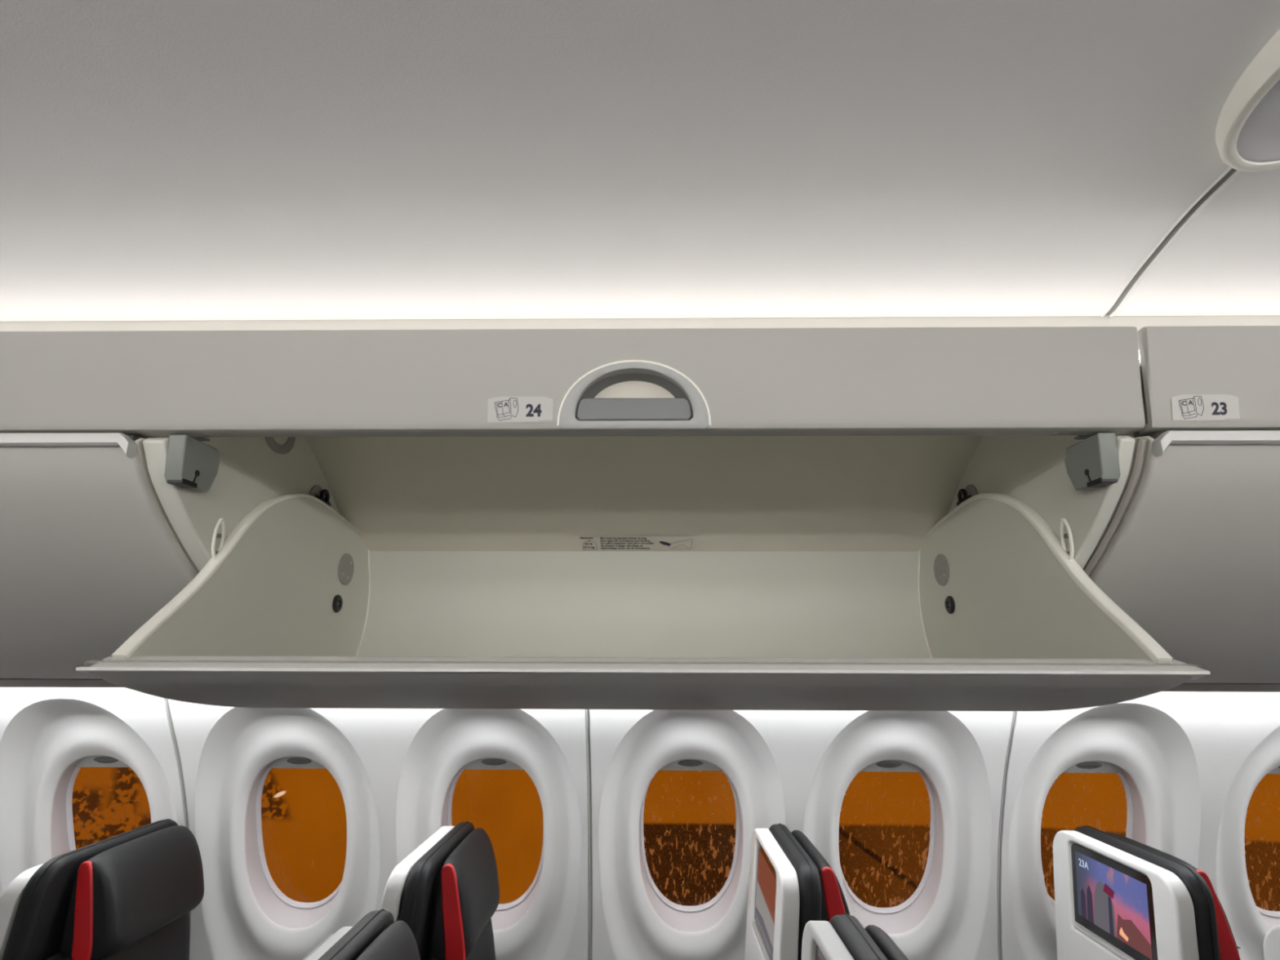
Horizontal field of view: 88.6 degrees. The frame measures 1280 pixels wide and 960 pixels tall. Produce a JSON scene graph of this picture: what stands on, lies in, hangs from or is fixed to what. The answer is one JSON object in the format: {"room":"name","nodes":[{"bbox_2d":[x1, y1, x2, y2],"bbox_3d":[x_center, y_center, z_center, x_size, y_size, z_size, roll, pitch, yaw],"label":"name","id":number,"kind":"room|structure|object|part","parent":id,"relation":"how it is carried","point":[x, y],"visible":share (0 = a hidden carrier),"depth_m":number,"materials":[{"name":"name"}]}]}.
{"room":"aircraft cabin","nodes":[
{"label":"aircraft cabin","id":0,"kind":"room"},
{"bbox_2d":[0,0,1279,321],"bbox_3d":[0.372,-0.251,0.247,5.235,0.829,2.965,0,-14,1],"label":"ceiling","id":1,"kind":"structure","parent":0,"point":[161,160],"depth_m":0.65,"materials":[{"name":"plastic"}]},
{"bbox_2d":[0,432,199,679],"bbox_3d":[-1.169,0.103,1.065,1.168,0.438,0.662,0,-14,1],"label":"bin","id":2,"kind":"object","parent":1,"relation":"attached to","point":[91,552],"visible":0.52,"depth_m":0.83,"materials":[{"name":"plastic"}]},
{"bbox_3d":[-0.595,0.101,1.065,0.020,0.430,0.645,0,-14,1],"label":"panel","id":3,"kind":"part","parent":2,"relation":"part of","materials":[{"name":"plastic"}]},
{"bbox_2d":[0,314,1279,372],"bbox_3d":[0.381,-0.174,0.822,5.235,0.086,0.038,0,-14,1],"label":"trim","id":4,"kind":"structure","parent":1,"relation":"attached to","point":[1139,322],"depth_m":0.85,"materials":[{"name":"grey plastic"}]},
{"bbox_2d":[75,432,1210,711],"bbox_3d":[0.004,0.118,1.039,1.170,0.471,0.670,0,-14,1],"label":"bin","id":5,"kind":"object","parent":1,"relation":"attached to","point":[871,573],"visible":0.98,"depth_m":1.10,"materials":[{"name":"plastic"}]},
{"bbox_3d":[-0.567,0.101,1.065,0.026,0.430,0.644,0,-14,1],"label":"panel","id":6,"kind":"part","parent":5,"relation":"part of","materials":[{"name":"plastic"}]},
{"bbox_3d":[-0.551,0.038,1.117,0.003,0.060,0.052,0,-14,1],"label":"damper plate","id":7,"kind":"part","parent":5,"relation":"part of","materials":[{"name":"grey plastic"}]},
{"bbox_2d":[0,326,1145,437],"bbox_3d":[-0.605,-0.115,0.786,2.366,0.120,0.048,0,-14,1],"label":"fascia","id":8,"kind":"object","parent":5,"relation":"attached to","point":[1001,380],"visible":1,"depth_m":0.77,"materials":[{"name":"plastic"}]},
{"bbox_3d":[0.002,0.095,1.083,1.110,0.396,0.565,0,-14,1],"label":"panel","id":9,"kind":"part","parent":5,"relation":"part of","materials":[{"name":"plastic"}]},
{"bbox_3d":[0.555,0.037,1.100,0.003,0.060,0.052,0,-14,1],"label":"damper plate","id":10,"kind":"part","parent":5,"relation":"part of","materials":[{"name":"grey plastic"}]},
{"bbox_3d":[0.565,0.100,1.048,0.018,0.430,0.644,0,-14,1],"label":"panel","id":11,"kind":"part","parent":5,"relation":"part of","materials":[{"name":"plastic"}]},
{"bbox_2d":[1088,372,1279,683],"bbox_3d":[1.174,0.101,1.029,1.168,0.438,0.662,0,-14,1],"label":"bin","id":12,"kind":"object","parent":1,"relation":"attached to","point":[1193,557],"visible":0.45,"depth_m":0.81,"materials":[{"name":"plastic"}]},
{"bbox_3d":[0.601,0.100,1.047,0.020,0.430,0.645,0,-14,1],"label":"panel","id":13,"kind":"part","parent":12,"relation":"part of","materials":[{"name":"plastic"}]},
{"bbox_3d":[1.174,0.094,1.065,1.128,0.396,0.565,0,-14,1],"label":"panel","id":14,"kind":"part","parent":12,"relation":"part of","materials":[{"name":"plastic"}]},
{"bbox_2d":[1137,325,1279,435],"bbox_3d":[1.179,-0.117,0.758,1.186,0.120,0.046,0,-14,1],"label":"fascia","id":15,"kind":"object","parent":12,"relation":"attached to","point":[1195,377],"visible":1,"depth_m":0.75,"materials":[{"name":"plastic"}]},
{"bbox_3d":[1.788,-0.450,0.045,2.398,0.080,1.621,0,-14,1],"label":"panel","id":16,"kind":"part","parent":1,"relation":"part of","materials":[{"name":"plastic"}]},
{"bbox_2d":[1215,29,1279,171],"bbox_3d":[0.594,-0.345,0.513,0.172,0.033,0.272,0,-14,1],"label":"recessed light","id":17,"kind":"object","parent":1,"relation":"in","point":[1247,131],"visible":1,"depth_m":0.58,"materials":[{"name":"white plastic"}]},
{"bbox_2d":[0,687,1279,959],"bbox_3d":[0.393,1.224,1.555,5.225,1.505,0.310,0,-14,1],"label":"wall","id":18,"kind":"structure","parent":0,"point":[1195,761],"depth_m":1.69,"materials":[{"name":"plastic"}]},
{"bbox_2d":[51,755,129,857],"bbox_3d":[-1.436,0.962,1.773,0.273,0.449,0.174,0,-14,1],"label":"window","id":19,"kind":"structure","parent":18,"relation":"in","point":[63,841],"depth_m":1.77,"materials":[{"name":"grey plastic"}]},
{"bbox_3d":[-1.436,0.953,1.785,0.271,0.414,0.142,0,-14,1],"label":"frame","id":20,"kind":"part","parent":19,"relation":"part of","materials":[{"name":"white plastic"}]},
{"bbox_2d":[75,755,129,767],"bbox_3d":[-1.436,0.752,1.769,0.176,0.044,0.026,0,-14,1],"label":"shade","id":21,"kind":"object","parent":19,"relation":"attached to","point":[95,761],"depth_m":1.77,"materials":[{"name":"grey plastic"}]},
{"bbox_3d":[-1.436,0.753,1.765,0.068,0.018,0.009,0,-14,1],"label":"shade handle","id":22,"kind":"part","parent":19,"relation":"part of","materials":[{"name":"grey plastic"}]},
{"bbox_3d":[-1.700,1.226,1.587,1.037,1.505,0.309,0,-14,1],"label":"wall panel","id":23,"kind":"part","parent":18,"relation":"part of","materials":[{"name":"plastic"}]},
{"bbox_2d":[244,756,342,928],"bbox_3d":[-0.913,0.962,1.765,0.273,0.449,0.174,0,-14,1],"label":"window","id":24,"kind":"structure","parent":18,"relation":"in","point":[282,910],"depth_m":1.77,"materials":[{"name":"grey plastic"}]},
{"bbox_2d":[266,756,324,768],"bbox_3d":[-0.913,0.751,1.761,0.176,0.044,0.026,0,-14,1],"label":"shade","id":25,"kind":"object","parent":24,"relation":"attached to","point":[286,762],"depth_m":1.76,"materials":[{"name":"grey plastic"}]},
{"bbox_3d":[-0.913,0.752,1.757,0.068,0.018,0.009,0,-14,1],"label":"shade handle","id":26,"kind":"part","parent":24,"relation":"part of","materials":[{"name":"grey plastic"}]},
{"bbox_3d":[-0.653,1.225,1.571,1.037,1.505,0.309,0,-14,1],"label":"wall panel","id":27,"kind":"part","parent":18,"relation":"part of","materials":[{"name":"plastic"}]},
{"bbox_2d":[441,757,544,929],"bbox_3d":[-0.389,0.961,1.757,0.273,0.449,0.174,0,-14,1],"label":"window","id":28,"kind":"structure","parent":18,"relation":"in","point":[505,915],"depth_m":1.76,"materials":[{"name":"grey plastic"}]},
{"bbox_2d":[461,757,523,769],"bbox_3d":[-0.389,0.751,1.753,0.176,0.044,0.026,0,-14,1],"label":"shade","id":29,"kind":"object","parent":28,"relation":"attached to","point":[486,763],"depth_m":1.75,"materials":[{"name":"grey plastic"}]},
{"bbox_3d":[-0.390,0.752,1.749,0.068,0.018,0.009,0,-14,1],"label":"shade handle","id":30,"kind":"part","parent":28,"relation":"part of","materials":[{"name":"grey plastic"}]},
{"bbox_2d":[0,678,1279,692],"bbox_3d":[0.390,0.420,1.356,5.235,0.026,0.323,0,-14,1],"label":"trim","id":31,"kind":"structure","parent":18,"relation":"attached to","point":[4,682],"depth_m":1.23,"materials":[{"name":"grey plastic"}]},
{"bbox_2d":[639,758,742,932],"bbox_3d":[0.134,0.961,1.749,0.273,0.449,0.174,0,-14,1],"label":"window","id":32,"kind":"structure","parent":18,"relation":"in","point":[700,917],"depth_m":1.76,"materials":[{"name":"orange glass"}]},
{"bbox_3d":[0.135,0.950,1.768,0.268,0.412,0.135,0,-14,1],"label":"pane","id":33,"kind":"part","parent":32,"relation":"part of","materials":[{"name":"orange glass"}]},
{"bbox_3d":[0.134,0.751,1.741,0.068,0.018,0.009,0,-14,1],"label":"shade handle","id":34,"kind":"part","parent":32,"relation":"part of","materials":[{"name":"grey plastic"}]},
{"bbox_2d":[658,758,722,770],"bbox_3d":[0.134,0.750,1.745,0.176,0.044,0.026,0,-14,1],"label":"shade","id":35,"kind":"object","parent":32,"relation":"attached to","point":[687,764],"depth_m":1.74,"materials":[{"name":"grey plastic"}]},
{"bbox_3d":[0.393,1.224,1.555,1.037,1.505,0.309,0,-14,1],"label":"wall panel","id":36,"kind":"part","parent":18,"relation":"part of","materials":[{"name":"plastic"}]},
{"bbox_2d":[839,760,943,933],"bbox_3d":[0.658,0.960,1.741,0.273,0.449,0.174,0,-14,1],"label":"window","id":37,"kind":"structure","parent":18,"relation":"in","point":[904,917],"depth_m":1.75,"materials":[{"name":"glass"}]},
{"bbox_3d":[0.658,0.950,1.760,0.268,0.412,0.135,0,-14,1],"label":"pane","id":38,"kind":"part","parent":37,"relation":"part of","materials":[{"name":"orange glass"}]},
{"bbox_3d":[0.657,0.751,1.733,0.068,0.018,0.009,0,-14,1],"label":"shade handle","id":39,"kind":"part","parent":37,"relation":"part of","materials":[{"name":"grey plastic"}]},
{"bbox_2d":[860,760,921,772],"bbox_3d":[0.657,0.750,1.737,0.176,0.044,0.026,0,-14,1],"label":"shade","id":40,"kind":"object","parent":37,"relation":"attached to","point":[885,766],"depth_m":1.74,"materials":[{"name":"grey plastic"}]},
{"bbox_2d":[1040,760,1146,910],"bbox_3d":[1.181,0.960,1.733,0.273,0.449,0.174,0,-14,1],"label":"window","id":41,"kind":"structure","parent":18,"relation":"in","point":[1135,822],"depth_m":1.73,"materials":[{"name":"orange glass"}]},
{"bbox_3d":[1.181,0.949,1.752,0.268,0.412,0.135,0,-14,1],"label":"pane","id":42,"kind":"part","parent":41,"relation":"part of","materials":[{"name":"orange glass"}]},
{"bbox_3d":[1.181,0.750,1.725,0.068,0.018,0.009,0,-14,1],"label":"shade handle","id":43,"kind":"part","parent":41,"relation":"part of","materials":[{"name":"grey plastic"}]},
{"bbox_2d":[1062,760,1121,773],"bbox_3d":[1.181,0.749,1.729,0.176,0.044,0.026,0,-14,1],"label":"shade","id":44,"kind":"object","parent":41,"relation":"attached to","point":[1090,766],"depth_m":1.73,"materials":[{"name":"grey plastic"}]},
{"bbox_3d":[1.440,1.223,1.540,1.037,1.505,0.309,0,-14,1],"label":"wall panel","id":45,"kind":"part","parent":18,"relation":"part of","materials":[{"name":"plastic"}]},
{"bbox_2d":[1244,766,1279,927],"bbox_3d":[1.705,0.959,1.725,0.273,0.449,0.174,0,-14,1],"label":"window","id":46,"kind":"structure","parent":18,"relation":"in","point":[1272,918],"depth_m":1.75,"materials":[{"name":"orange glass"}]},
{"bbox_3d":[1.705,0.950,1.737,0.271,0.414,0.142,0,-14,1],"label":"frame","id":47,"kind":"part","parent":46,"relation":"part of","materials":[{"name":"white plastic"}]},
{"bbox_2d":[1267,766,1279,773],"bbox_3d":[1.704,0.749,1.721,0.176,0.044,0.026,0,-14,1],"label":"shade","id":48,"kind":"object","parent":46,"relation":"attached to","point":[1277,771],"depth_m":1.72,"materials":[{"name":"grey plastic"}]},
{"bbox_3d":[0.369,1.589,-0.088,5.235,0.020,3.270,0,-14,1],"label":"floor","id":49,"kind":"structure","parent":0,"visible":0},
{"bbox_2d":[0,818,204,959],"bbox_3d":[-0.983,1.366,1.363,0.655,1.134,0.514,0,-14,1],"label":"passenger seat","id":50,"kind":"object","parent":49,"relation":"on","point":[131,895],"visible":1,"depth_m":1.38,"materials":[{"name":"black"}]},
{"bbox_3d":[-1.130,1.247,1.396,0.126,0.532,0.426,0,-14,1],"label":"backrest","id":51,"kind":"part","parent":50,"relation":"part of","materials":[{"name":"grey leather"}]},
{"bbox_2d":[302,909,420,959],"bbox_3d":[-0.219,1.222,0.794,0.655,1.134,0.514,0,-14,1],"label":"passenger seat","id":52,"kind":"object","parent":49,"relation":"on","point":[376,935],"visible":1,"depth_m":1.01,"materials":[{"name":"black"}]},
{"bbox_2d":[380,821,499,959],"bbox_3d":[-0.223,1.365,1.351,0.655,1.134,0.514,0,-14,1],"label":"passenger seat","id":53,"kind":"object","parent":49,"relation":"on","point":[446,890],"visible":0.98,"depth_m":1.35,"materials":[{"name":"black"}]},
{"bbox_3d":[-0.370,1.246,1.384,0.126,0.532,0.426,0,-14,1],"label":"backrest","id":54,"kind":"part","parent":53,"relation":"part of","materials":[{"name":"grey leather"}]},
{"bbox_2d":[744,823,849,959],"bbox_3d":[0.560,1.364,1.340,0.655,1.134,0.514,0,-14,1],"label":"passenger seat","id":55,"kind":"object","parent":49,"relation":"on","point":[792,885],"visible":0.91,"depth_m":1.35,"materials":[{"name":"white plastic"}]},
{"bbox_2d":[801,913,908,959],"bbox_3d":[0.551,1.221,0.783,0.655,1.134,0.514,0,-14,1],"label":"passenger seat","id":56,"kind":"object","parent":49,"relation":"on","point":[844,937],"visible":1,"depth_m":1.00,"materials":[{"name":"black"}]},
{"bbox_2d":[1053,825,1240,959],"bbox_3d":[1.317,1.364,1.328,0.655,1.134,0.514,0,-14,1],"label":"passenger seat","id":57,"kind":"object","parent":49,"relation":"on","point":[1117,897],"visible":1,"depth_m":1.40,"materials":[{"name":"white plastic"}]},
{"bbox_2d":[1263,924,1279,959],"bbox_3d":[1.318,1.221,0.771,0.655,1.134,0.514,0,-14,1],"label":"passenger seat","id":58,"kind":"object","parent":49,"relation":"on","point":[1272,939],"visible":1,"depth_m":1.08,"materials":[{"name":"white plastic"}]}
]}

